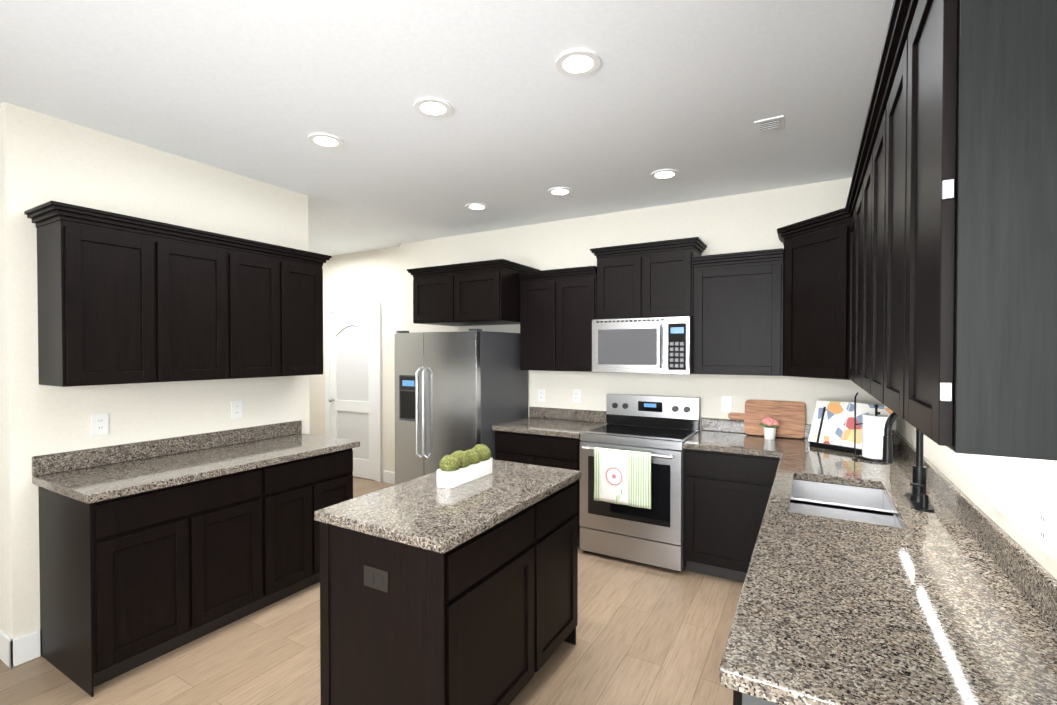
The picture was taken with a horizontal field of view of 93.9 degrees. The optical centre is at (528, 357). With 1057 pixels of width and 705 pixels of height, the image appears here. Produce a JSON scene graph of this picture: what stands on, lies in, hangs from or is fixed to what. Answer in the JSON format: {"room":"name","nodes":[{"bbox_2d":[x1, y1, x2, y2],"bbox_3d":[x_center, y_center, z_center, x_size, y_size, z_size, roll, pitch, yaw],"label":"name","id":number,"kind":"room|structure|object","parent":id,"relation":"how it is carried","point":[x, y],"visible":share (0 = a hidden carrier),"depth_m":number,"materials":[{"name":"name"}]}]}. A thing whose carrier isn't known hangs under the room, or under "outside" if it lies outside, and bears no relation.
{"room":"kitchen","nodes":[
{"label":"kitchen","id":0,"kind":"room"},
{"bbox_2d":[0,102,309,638],"bbox_3d":[-3.422,0.119,3.862,3.020,2.740,1.650,0,1,30],"label":"wall block","id":1,"kind":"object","parent":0,"point":[44,158],"visible":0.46,"depth_m":2.64,"materials":[{"name":"beige paint"}]},
{"bbox_2d":[91,413,108,435],"bbox_3d":[-2.344,0.364,2.699,0.008,0.118,0.072,0,1,30],"label":"electrical outlet","id":2,"kind":"object","parent":1,"relation":"attached to","point":[99,424],"visible":1,"depth_m":2.70,"materials":[{"name":"white plastic"}]},
{"bbox_2d":[32,209,175,386],"bbox_3d":[-2.217,-0.270,2.592,0.325,0.808,0.445,0,1,30],"label":"upper cabinet","id":3,"kind":"object","parent":1,"relation":"attached to","point":[124,299],"depth_m":2.46,"materials":[{"name":"brown wood"}]},
{"bbox_2d":[172,233,243,380],"bbox_3d":[-2.044,-0.274,2.894,0.325,0.808,0.513,0,1,30],"label":"upper cabinet","id":4,"kind":"object","parent":1,"relation":"attached to","point":[209,273],"depth_m":2.88,"materials":[{"name":"brown wood"}]},
{"bbox_2d":[231,400,241,418],"bbox_3d":[-1.976,0.351,3.341,0.008,0.118,0.072,0,1,30],"label":"electrical outlet","id":5,"kind":"object","parent":1,"relation":"attached to","point":[236,409],"visible":1,"depth_m":3.34,"materials":[{"name":"white plastic"}]},
{"bbox_2d":[244,245,291,377],"bbox_3d":[-1.866,-0.278,3.203,0.325,0.808,0.471,0,1,30],"label":"upper cabinet","id":6,"kind":"object","parent":1,"relation":"attached to","point":[267,273],"depth_m":3.20,"materials":[{"name":"brown wood"}]},
{"bbox_2d":[292,253,325,375],"bbox_3d":[-1.714,-0.282,3.469,0.325,0.808,0.402,0,1,30],"label":"upper cabinet","id":7,"kind":"object","parent":1,"relation":"attached to","point":[307,272],"depth_m":3.45,"materials":[{"name":"brown wood"}]},
{"bbox_2d":[32,420,301,475],"bbox_3d":[-2.103,0.534,3.108,0.020,0.099,1.496,0,1,30],"label":"backsplash","id":8,"kind":"structure","parent":0,"relation":"attached to","point":[86,458],"depth_m":2.90,"materials":[{"name":"grey stone"}]},
{"bbox_2d":[309,246,399,481],"bbox_3d":[-2.380,0.086,6.301,2.400,2.740,0.200,0,1,30],"label":"wall","id":9,"kind":"structure","parent":0,"point":[372,276],"depth_m":5.85,"materials":[{"name":"beige paint"}]},
{"bbox_2d":[325,302,381,481],"bbox_3d":[-2.175,0.403,6.020,0.970,2.115,0.092,0,1,30],"label":"door","id":10,"kind":"structure","parent":9,"relation":"attached to","point":[353,373],"depth_m":6.01,"materials":[{"name":"white paint"}]},
{"bbox_2d":[0,476,743,704],"bbox_3d":[-2.201,1.572,2.115,7.495,0.120,7.720,0,1,30],"label":"floor","id":11,"kind":"structure","parent":0,"point":[647,634],"depth_m":2.47,"materials":[{"name":"brown wood"}]},
{"bbox_2d":[0,629,25,667],"bbox_3d":[-3.822,1.431,3.167,3.034,0.135,0.044,0,1,30],"label":"baseboard","id":12,"kind":"structure","parent":11,"relation":"on","point":[19,650],"depth_m":2.42,"materials":[{"name":"white paint"}]},
{"bbox_2d":[34,464,279,696],"bbox_3d":[-1.987,1.066,2.706,0.629,0.875,0.854,0,1,30],"label":"base cabinet","id":13,"kind":"object","parent":11,"relation":"on","point":[150,550],"depth_m":2.42,"materials":[{"name":"brown wood"}]},
{"bbox_2d":[32,432,359,503],"bbox_3d":[-1.827,0.605,2.951,0.656,0.039,1.496,0,1,30],"label":"countertop","id":14,"kind":"structure","parent":13,"relation":"on","point":[129,477],"depth_m":2.66,"materials":[{"name":"grey stone"}]},
{"bbox_2d":[280,448,352,599],"bbox_3d":[-1.662,1.059,3.272,0.629,0.875,0.723,0,1,30],"label":"base cabinet","id":15,"kind":"object","parent":11,"relation":"on","point":[315,483],"depth_m":3.11,"materials":[{"name":"brown wood"}]},
{"bbox_2d":[314,459,580,704],"bbox_3d":[-0.282,1.053,2.264,0.650,0.915,1.120,0,1,30],"label":"kitchen island","id":16,"kind":"object","parent":11,"relation":"on","point":[431,593],"visible":1,"depth_m":1.87,"materials":[{"name":"brown wood"}]},
{"bbox_2d":[437,444,491,487],"bbox_3d":[-0.306,0.519,2.415,0.105,0.147,0.370,0,1,30],"label":"planter","id":17,"kind":"object","parent":16,"relation":"on","point":[458,468],"visible":1,"depth_m":2.34,"materials":[{"name":"white ceramic"}]},
{"bbox_2d":[394,329,527,484],"bbox_3d":[-0.616,0.619,4.519,0.900,1.723,0.890,0,1,30],"label":"fridge","id":18,"kind":"object","parent":11,"relation":"on","point":[461,390],"visible":0.65,"depth_m":4.19,"materials":[{"name":"grey metal"}]},
{"bbox_2d":[492,406,605,546],"bbox_3d":[0.200,0.977,4.228,0.794,1.015,0.648,0,1,30],"label":"base cabinet","id":19,"kind":"object","parent":11,"relation":"on","point":[545,436],"visible":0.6,"depth_m":4.03,"materials":[{"name":"brown wood"}]},
{"bbox_2d":[580,394,699,570],"bbox_3d":[0.852,0.903,3.790,0.760,1.173,0.721,0,1,30],"label":"stove","id":20,"kind":"object","parent":11,"relation":"on","point":[632,479],"visible":1,"depth_m":3.55,"materials":[{"name":"grey metal"}]},
{"bbox_2d":[594,447,651,508],"bbox_3d":[0.668,0.849,3.509,0.420,0.385,0.040,0,1,30],"label":"towel","id":21,"kind":"object","parent":20,"relation":"hanging from","point":[623,477],"depth_m":3.49,"materials":[{"name":"white fabric"}]},
{"bbox_2d":[733,693,762,704],"bbox_3d":[0.813,1.088,1.071,0.629,0.875,0.537,0,1,30],"label":"base cabinet","id":22,"kind":"object","parent":11,"relation":"on","point":[737,700],"depth_m":0.98,"materials":[{"name":"brown wood"}]},
{"bbox_2d":[683,429,1056,704],"bbox_3d":[1.157,0.614,2.288,1.250,0.039,3.052,0,1,30],"label":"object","id":23,"kind":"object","parent":22,"relation":"on","point":[852,593],"depth_m":1.31,"materials":[{"name":"grey stone"}]},
{"bbox_2d":[728,399,805,438],"bbox_3d":[1.750,0.444,3.643,0.515,0.259,0.087,0,1,30],"label":"cutting board","id":24,"kind":"object","parent":23,"relation":"on","point":[790,416],"visible":1,"depth_m":3.61,"materials":[{"name":"brown wood"}]},
{"bbox_2d":[759,416,779,439],"bbox_3d":[1.716,0.497,3.511,0.136,0.162,0.136,0,1,30],"label":"flower pot","id":25,"kind":"object","parent":23,"relation":"on","point":[769,424],"visible":1,"depth_m":3.48,"materials":[{"name":"white ceramic"}]},
{"bbox_2d":[790,480,901,527],"bbox_3d":[1.356,0.694,2.150,0.410,0.294,0.740,0,1,30],"label":"sink","id":26,"kind":"object","parent":23,"relation":"in","point":[868,506],"depth_m":2.25,"materials":[{"name":"metal"}]},
{"bbox_2d":[808,401,892,454],"bbox_3d":[2.024,0.433,3.140,0.190,0.299,0.466,0,1,-30],"label":"cookbook stand","id":27,"kind":"object","parent":23,"relation":"on","point":[832,426],"visible":0.75,"depth_m":3.17,"materials":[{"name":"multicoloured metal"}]},
{"bbox_2d":[851,392,881,461],"bbox_3d":[1.987,0.393,2.856,0.199,0.387,0.156,0,1,30],"label":"paper towel holder","id":28,"kind":"object","parent":23,"relation":"on","point":[876,406],"visible":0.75,"depth_m":2.85,"materials":[{"name":"black metal"}]},
{"bbox_2d":[862,414,888,458],"bbox_3d":[2.005,0.453,2.846,0.132,0.240,0.132,0,1,30],"label":"paper towel roll","id":29,"kind":"object","parent":28,"relation":"on","point":[873,426],"visible":0.85,"depth_m":2.80,"materials":[{"name":"white paper"}]},
{"bbox_2d":[882,412,934,511],"bbox_3d":[1.567,0.401,2.059,0.168,0.392,0.270,0,1,30],"label":"faucet","id":30,"kind":"object","parent":23,"relation":"on","point":[918,497],"visible":0.75,"depth_m":2.00,"materials":[{"name":"black metal"}]},
{"bbox_2d":[0,0,893,255],"bbox_3d":[-2.201,-1.287,2.076,7.495,0.120,7.720,0,1,30],"label":"ceiling","id":31,"kind":"structure","parent":0,"point":[691,91],"depth_m":2.31,"materials":[{"name":"white paint"}]},
{"bbox_2d":[308,133,342,147],"bbox_3d":[-1.150,-1.232,2.800,0.184,0.010,0.184,0,1,30],"label":"recessed light","id":32,"kind":"object","parent":31,"relation":"in","point":[325,140],"visible":0.96,"depth_m":2.79,"materials":[{"name":"white paint"}]},
{"bbox_2d":[414,97,451,117],"bbox_3d":[-0.468,-1.227,2.421,0.184,0.010,0.184,0,1,30],"label":"recessed light","id":33,"kind":"object","parent":31,"relation":"in","point":[433,107],"visible":0.98,"depth_m":2.42,"materials":[{"name":"white paint"}]},
{"bbox_2d":[466,203,487,210],"bbox_3d":[-0.427,-1.249,4.080,0.184,0.010,0.184,0,1,30],"label":"recessed light","id":34,"kind":"object","parent":31,"relation":"in","point":[476,206],"visible":0.98,"depth_m":4.07,"materials":[{"name":"white paint"}]},
{"bbox_2d":[548,187,571,195],"bbox_3d":[0.236,-1.244,3.688,0.184,0.010,0.184,0,1,30],"label":"recessed light","id":35,"kind":"object","parent":31,"relation":"in","point":[559,191],"visible":1,"depth_m":3.69,"materials":[{"name":"white paint"}]},
{"bbox_2d":[556,49,599,76],"bbox_3d":[0.205,-1.222,2.046,0.184,0.010,0.184,0,1,30],"label":"recessed light","id":36,"kind":"object","parent":31,"relation":"in","point":[577,62],"visible":0.96,"depth_m":2.04,"materials":[{"name":"white paint"}]},
{"bbox_2d":[651,169,678,179],"bbox_3d":[0.919,-1.239,3.332,0.184,0.010,0.184,0,1,30],"label":"recessed light","id":37,"kind":"object","parent":31,"relation":"in","point":[662,174],"visible":1,"depth_m":3.32,"materials":[{"name":"white paint"}]},
{"bbox_2d":[754,115,784,132],"bbox_3d":[1.271,-1.228,2.599,0.136,0.012,0.136,0,1,30],"label":"ceiling vent","id":38,"kind":"object","parent":31,"relation":"in","point":[769,124],"visible":0.98,"depth_m":2.58,"materials":[{"name":"white metal"}]},
{"bbox_2d":[400,178,895,430],"bbox_3d":[0.651,0.110,4.506,4.645,2.740,0.300,0,1,30],"label":"wall","id":39,"kind":"structure","parent":0,"point":[750,221],"depth_m":4.09,"materials":[{"name":"beige paint"}]},
{"bbox_2d":[383,471,394,483],"bbox_3d":[-1.548,1.397,5.718,0.360,0.135,0.014,0,1,30],"label":"baseboard","id":40,"kind":"structure","parent":39,"relation":"attached to","point":[388,477],"depth_m":5.76,"materials":[{"name":"white paint"}]},
{"bbox_2d":[411,268,494,325],"bbox_3d":[-0.688,-0.548,4.728,0.553,0.450,0.629,0,1,30],"label":"upper cabinet","id":41,"kind":"object","parent":39,"relation":"attached to","point":[435,294],"depth_m":4.46,"materials":[{"name":"brown wood"}]},
{"bbox_2d":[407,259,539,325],"bbox_3d":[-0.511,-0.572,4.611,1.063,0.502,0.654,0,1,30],"label":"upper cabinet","id":42,"kind":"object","parent":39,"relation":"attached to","point":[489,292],"depth_m":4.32,"materials":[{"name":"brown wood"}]},
{"bbox_2d":[459,264,538,324],"bbox_3d":[-0.321,-0.545,4.517,0.553,0.450,0.629,0,1,30],"label":"upper cabinet","id":43,"kind":"object","parent":39,"relation":"attached to","point":[488,293],"depth_m":4.23,"materials":[{"name":"brown wood"}]},
{"bbox_2d":[519,272,562,370],"bbox_3d":[0.182,-0.295,4.408,0.427,0.808,0.324,0,1,30],"label":"upper cabinet","id":44,"kind":"object","parent":39,"relation":"attached to","point":[540,297],"depth_m":4.27,"materials":[{"name":"brown wood"}]},
{"bbox_2d":[538,389,544,401],"bbox_3d":[0.121,0.354,4.635,0.072,0.118,0.008,0,1,30],"label":"electrical outlet","id":45,"kind":"object","parent":39,"relation":"attached to","point":[541,395],"visible":1,"depth_m":4.63,"materials":[{"name":"white plastic"}]},
{"bbox_2d":[573,389,579,402],"bbox_3d":[0.433,0.346,4.456,0.072,0.118,0.008,0,1,30],"label":"electrical outlet","id":46,"kind":"object","parent":39,"relation":"attached to","point":[576,396],"visible":1,"depth_m":4.45,"materials":[{"name":"white plastic"}]},
{"bbox_2d":[563,272,594,371],"bbox_3d":[0.440,-0.293,4.260,0.427,0.808,0.324,0,1,30],"label":"upper cabinet","id":47,"kind":"object","parent":39,"relation":"attached to","point":[578,287],"depth_m":4.10,"materials":[{"name":"brown wood"}]},
{"bbox_2d":[595,248,650,318],"bbox_3d":[0.821,-0.574,4.038,0.445,0.520,0.324,0,1,30],"label":"upper cabinet","id":48,"kind":"object","parent":39,"relation":"attached to","point":[622,279],"depth_m":3.90,"materials":[{"name":"brown wood"}]},
{"bbox_2d":[592,316,692,373],"bbox_3d":[0.923,-0.095,3.903,0.757,0.423,0.467,0,1,30],"label":"microwave","id":49,"kind":"object","parent":48,"relation":"attached to","point":[657,345],"visible":0.98,"depth_m":3.72,"materials":[{"name":"grey metal"}]},
{"bbox_2d":[651,244,702,316],"bbox_3d":[1.094,-0.572,3.881,0.444,0.520,0.324,0,1,30],"label":"upper cabinet","id":50,"kind":"object","parent":39,"relation":"attached to","point":[672,265],"depth_m":3.71,"materials":[{"name":"brown wood"}]},
{"bbox_2d":[722,396,731,411],"bbox_3d":[1.535,0.359,3.824,0.072,0.118,0.008,0,1,30],"label":"electrical outlet","id":51,"kind":"object","parent":39,"relation":"attached to","point":[726,404],"visible":1,"depth_m":3.82,"materials":[{"name":"white plastic"}]},
{"bbox_2d":[692,256,762,374],"bbox_3d":[1.546,-0.284,3.625,0.590,0.808,0.324,0,1,30],"label":"upper cabinet","id":52,"kind":"object","parent":39,"relation":"attached to","point":[728,318],"depth_m":3.52,"materials":[{"name":"brown wood"}]},
{"bbox_2d":[701,417,810,436],"bbox_3d":[1.903,0.527,3.607,1.230,0.099,0.020,0,1,30],"label":"backsplash","id":53,"kind":"structure","parent":39,"relation":"attached to","point":[720,425],"depth_m":3.81,"materials":[{"name":"grey stone"}]},
{"bbox_2d":[763,212,834,378],"bbox_3d":[1.959,-0.348,3.153,0.732,0.948,0.732,0,1,30],"label":"upper cabinet","id":54,"kind":"object","parent":39,"relation":"attached to","point":[799,278],"depth_m":3.20,"materials":[{"name":"brown wood"}]},
{"bbox_2d":[896,416,1056,579],"bbox_3d":[0.880,0.165,0.387,0.150,2.740,7.220,0,1,30],"label":"wall","id":55,"kind":"structure","parent":0,"point":[1030,483],"depth_m":1.40,"materials":[{"name":"beige paint"}]},
{"bbox_2d":[835,192,854,379],"bbox_3d":[1.867,-0.341,2.620,0.362,0.948,0.544,0,1,30],"label":"upper cabinet","id":56,"kind":"object","parent":55,"relation":"attached to","point":[844,217],"depth_m":2.90,"materials":[{"name":"brown wood"}]},
{"bbox_2d":[851,176,858,382],"bbox_3d":[1.684,-0.336,2.244,0.306,0.948,0.550,0,1,30],"label":"upper cabinet","id":57,"kind":"object","parent":55,"relation":"attached to","point":[856,229],"depth_m":2.56,"materials":[{"name":"brown wood"}]},
{"bbox_2d":[855,144,866,388],"bbox_3d":[1.487,-0.331,1.901,0.306,0.948,0.513,0,1,30],"label":"upper cabinet","id":58,"kind":"object","parent":55,"relation":"attached to","point":[862,163],"depth_m":2.29,"materials":[{"name":"brown wood"}]},
{"bbox_2d":[863,100,878,397],"bbox_3d":[1.297,-0.327,1.569,0.306,0.948,0.513,0,1,30],"label":"upper cabinet","id":59,"kind":"object","parent":55,"relation":"attached to","point":[869,216],"depth_m":1.86,"materials":[{"name":"brown wood"}]},
{"bbox_2d":[875,36,894,409],"bbox_3d":[1.109,-0.322,1.242,0.306,0.948,0.513,0,1,30],"label":"upper cabinet","id":60,"kind":"object","parent":55,"relation":"attached to","point":[885,110],"depth_m":1.49,"materials":[{"name":"brown wood"}]},
{"bbox_2d":[891,0,1056,460],"bbox_3d":[0.935,-0.318,0.937,0.306,0.948,0.449,0,1,30],"label":"upper cabinet","id":61,"kind":"object","parent":55,"relation":"attached to","point":[913,282],"depth_m":0.80,"materials":[{"name":"brown wood"}]},
{"bbox_2d":[892,430,1056,632],"bbox_3d":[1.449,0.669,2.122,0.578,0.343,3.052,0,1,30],"label":"backsplash","id":62,"kind":"structure","parent":55,"relation":"attached to","point":[1032,580],"depth_m":1.45,"materials":[{"name":"grey stone"}]},
{"bbox_2d":[1038,499,1053,556],"bbox_3d":[1.248,0.409,1.193,0.008,0.118,0.072,0,1,30],"label":"electrical outlet","id":63,"kind":"object","parent":55,"relation":"attached to","point":[1045,525],"visible":1,"depth_m":1.18,"materials":[{"name":"white plastic"}]}
]}

